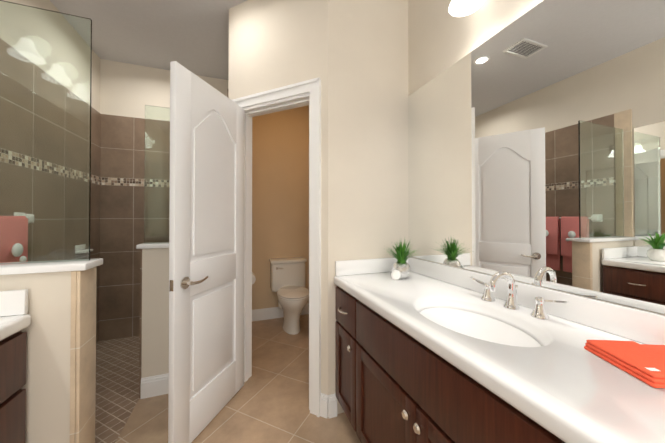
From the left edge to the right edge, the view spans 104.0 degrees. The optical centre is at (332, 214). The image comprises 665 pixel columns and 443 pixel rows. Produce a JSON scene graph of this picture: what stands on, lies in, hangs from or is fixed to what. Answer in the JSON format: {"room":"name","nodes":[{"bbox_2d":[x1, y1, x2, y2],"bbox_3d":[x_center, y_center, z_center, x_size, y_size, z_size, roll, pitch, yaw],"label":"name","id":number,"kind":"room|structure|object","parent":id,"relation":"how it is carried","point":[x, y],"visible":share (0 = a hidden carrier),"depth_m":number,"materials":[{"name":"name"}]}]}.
{"room":"bathroom","nodes":[
{"label":"bathroom","id":0,"kind":"room"},
{"bbox_2d":[0,267,96,442],"bbox_3d":[-1.379,0.737,0.991,0.710,1.022,0.132,0,-1,-20],"label":"wall","id":1,"kind":"structure","parent":0,"point":[59,386],"depth_m":1.04,"materials":[{"name":"paint"}]},
{"bbox_2d":[0,258,102,274],"bbox_3d":[-1.369,0.211,1.001,0.728,0.030,0.152,0,-1,-20],"label":"wall cap","id":2,"kind":"object","parent":1,"relation":"on","point":[25,268],"visible":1,"depth_m":1.03,"materials":[{"name":"stone"}]},
{"bbox_2d":[0,0,91,264],"bbox_3d":[-1.375,-0.329,1.008,0.692,1.047,0.010,0,-1,-20],"label":"glass wall","id":3,"kind":"structure","parent":2,"relation":"on","point":[45,121],"depth_m":1.07,"materials":[{"name":"clear glass"}]},
{"bbox_2d":[3,0,99,112],"bbox_3d":[-1.536,-0.178,0.245,0.100,2.840,5.200,0,-1,-20],"label":"wall","id":4,"kind":"structure","parent":0,"point":[95,86],"depth_m":2.50,"materials":[{"name":"paint"}]},
{"bbox_2d":[90,107,100,342],"bbox_3d":[-2.034,0.115,1.775,0.012,2.280,1.780,0,-1,-20],"label":"wall tile","id":5,"kind":"structure","parent":4,"relation":"attached to","point":[95,180],"depth_m":2.53,"materials":[{"name":"brown tile"}]},
{"bbox_2d":[50,0,246,79],"bbox_3d":[-0.343,-1.645,0.693,2.640,0.100,5.200,0,-1,-20],"label":"ceiling","id":6,"kind":"structure","parent":0,"point":[192,36],"depth_m":2.24,"materials":[{"name":"paint"}]},
{"bbox_2d":[139,248,168,396],"bbox_3d":[-1.082,0.745,1.937,0.560,1.022,0.120,0,-1,-20],"label":"wall","id":7,"kind":"structure","parent":0,"point":[154,315],"depth_m":1.81,"materials":[{"name":"paint"}]},
{"bbox_2d":[136,243,168,248],"bbox_3d":[-1.089,0.219,1.934,0.577,0.030,0.152,0,-1,-20],"label":"wall cap","id":8,"kind":"object","parent":7,"relation":"on","point":[151,245],"visible":0.42,"depth_m":1.80,"materials":[{"name":"stone"}]},
{"bbox_2d":[144,105,169,243],"bbox_3d":[-1.080,-0.290,1.946,0.550,0.987,0.010,0,-1,-20],"label":"glass wall","id":9,"kind":"structure","parent":8,"relation":"on","point":[157,177],"depth_m":1.87,"materials":[{"name":"clear glass"}]},
{"bbox_2d":[140,373,168,398],"bbox_3d":[-1.053,1.188,1.871,0.549,0.135,0.015,0,-1,-20],"label":"baseboard","id":10,"kind":"structure","parent":7,"relation":"attached to","point":[156,385],"depth_m":1.80,"materials":[{"name":"paint"}]},
{"bbox_2d":[100,59,228,118],"bbox_3d":[-1.215,-0.154,3.076,2.440,2.840,0.100,0,-1,-20],"label":"wall","id":11,"kind":"structure","parent":0,"point":[129,90],"depth_m":2.72,"materials":[{"name":"paint"}]},
{"bbox_2d":[99,114,144,340],"bbox_3d":[-1.754,0.124,2.817,1.227,2.280,0.012,0,-1,-20],"label":"wall tile","id":12,"kind":"structure","parent":11,"relation":"attached to","point":[122,171],"depth_m":2.66,"materials":[{"name":"brown tile"}]},
{"bbox_2d":[115,314,360,442],"bbox_3d":[-0.343,1.295,0.667,2.640,0.100,5.200,0,-1,-20],"label":"floor","id":13,"kind":"structure","parent":0,"point":[268,402],"depth_m":1.67,"materials":[{"name":"tile"}]},
{"bbox_2d":[0,289,30,442],"bbox_3d":[-1.133,0.758,0.146,0.585,0.965,1.614,0,-1,-20],"label":"bathroom vanity","id":14,"kind":"object","parent":13,"relation":"on","point":[15,319],"visible":0.94,"depth_m":0.94,"materials":[{"name":"brown wood"}]},
{"bbox_2d":[95,336,139,442],"bbox_3d":[-1.456,1.254,1.969,1.215,0.004,1.768,0,-1,-20],"label":"shower floor","id":15,"kind":"structure","parent":13,"relation":"on","point":[117,380],"depth_m":1.92,"materials":[{"name":"tile"}]},
{"bbox_2d":[269,257,308,334],"bbox_3d":[-0.460,0.896,2.924,0.424,0.738,0.678,0,-1,-20],"label":"toilet","id":16,"kind":"object","parent":13,"relation":"on","point":[287,279],"visible":0.98,"depth_m":2.98,"materials":[{"name":"ceramic"}]},
{"bbox_2d":[334,257,664,442],"bbox_3d":[0.528,0.765,0.977,0.585,0.965,1.572,0,-1,-20],"label":"bathroom vanity","id":17,"kind":"object","parent":13,"relation":"on","point":[429,352],"visible":0.98,"depth_m":0.84,"materials":[{"name":"white stone"}]},
{"bbox_2d":[384,239,419,279],"bbox_3d":[0.415,0.255,1.572,0.317,0.250,0.287,0,-1,-20],"label":"plant","id":18,"kind":"object","parent":17,"relation":"on","point":[401,268],"visible":1,"depth_m":1.53,"materials":[{"name":"green plant"}]},
{"bbox_2d":[470,271,569,319],"bbox_3d":[0.688,0.299,1.040,0.150,0.151,0.387,0,-1,-20],"label":"faucet","id":19,"kind":"object","parent":17,"relation":"on","point":[539,311],"visible":1,"depth_m":1.03,"materials":[{"name":"silver metal"}]},
{"bbox_2d":[584,340,664,387],"bbox_3d":[0.799,0.357,0.633,0.210,0.030,0.170,0,0,4],"label":"towel","id":20,"kind":"object","parent":17,"relation":"on","point":[644,363],"visible":1,"depth_m":0.64,"materials":[{"name":"orange fabric"}]},
{"bbox_2d":[228,0,327,394],"bbox_3d":[-0.387,-0.165,1.859,0.850,2.840,0.120,0,-1,25],"label":"wall","id":21,"kind":"structure","parent":0,"point":[273,44],"depth_m":1.76,"materials":[{"name":"paint"}]},
{"bbox_2d":[168,61,244,442],"bbox_3d":[-0.748,0.231,1.621,0.386,2.028,0.544,0,-1,-20],"label":"door","id":22,"kind":"structure","parent":21,"relation":"in","point":[206,252],"depth_m":1.51,"materials":[{"name":"paint"}]},
{"bbox_2d":[232,77,320,416],"bbox_3d":[-0.393,0.197,1.854,0.762,2.116,0.168,0,-1,25],"label":"door frame","id":23,"kind":"structure","parent":21,"relation":"attached to","point":[299,94],"depth_m":1.67,"materials":[{"name":"paint"}]},
{"bbox_2d":[252,105,308,309],"bbox_3d":[-0.559,-0.153,3.260,1.081,2.840,0.004,0,-1,-20],"label":"wall","id":24,"kind":"structure","parent":0,"point":[280,184],"depth_m":3.22,"materials":[{"name":"paint"}]},
{"bbox_2d":[252,303,308,320],"bbox_3d":[-0.576,1.200,3.235,1.041,0.135,0.016,0,-1,-20],"label":"baseboard","id":25,"kind":"structure","parent":24,"relation":"attached to","point":[274,312],"depth_m":3.16,"materials":[{"name":"paint"}]},
{"bbox_2d":[328,0,407,413],"bbox_3d":[0.234,-0.165,1.784,0.600,2.840,0.120,0,-1,-20],"label":"wall","id":26,"kind":"structure","parent":0,"point":[367,129],"depth_m":1.72,"materials":[{"name":"paint"}]},
{"bbox_2d":[408,0,664,314],"bbox_3d":[0.851,-0.171,1.115,0.100,2.840,5.200,0,-1,-20],"label":"wall","id":27,"kind":"structure","parent":0,"point":[441,38],"depth_m":1.51,"materials":[{"name":"paint"}]},
{"bbox_2d":[449,0,483,16],"bbox_3d":[0.747,-1.112,0.979,0.189,0.220,0.760,0,-1,-20],"label":"sconce","id":28,"kind":"object","parent":27,"relation":"attached to","point":[459,8],"visible":1,"depth_m":1.28,"materials":[{"name":"white glass"}]},
{"bbox_2d":[408,0,664,313],"bbox_3d":[0.805,-0.280,1.087,0.006,1.122,1.578,0,-1,-20],"label":"mirror","id":29,"kind":"object","parent":27,"relation":"attached to","point":[536,144],"visible":0.89,"depth_m":0.98,"materials":[{"name":"silver mirror"}]},
{"bbox_3d":[-0.932,-0.159,2.530,0.120,2.840,1.119,0,-1,-20],"label":"wall","id":30,"kind":"structure","parent":0,"visible":0},
{"bbox_3d":[-0.883,-0.158,2.577,0.004,2.840,1.056,0,-1,-20],"label":"paint","id":31,"kind":"object","parent":30,"relation":"attached to","visible":0},
{"bbox_2d":[252,272,255,283],"bbox_3d":[-0.799,0.611,2.497,0.110,0.100,0.160,0,-1,-20],"label":"toilet paper","id":32,"kind":"object","parent":31,"relation":"attached to","point":[253,279],"visible":0.12,"depth_m":2.46,"materials":[{"name":"white paper"}]}
]}

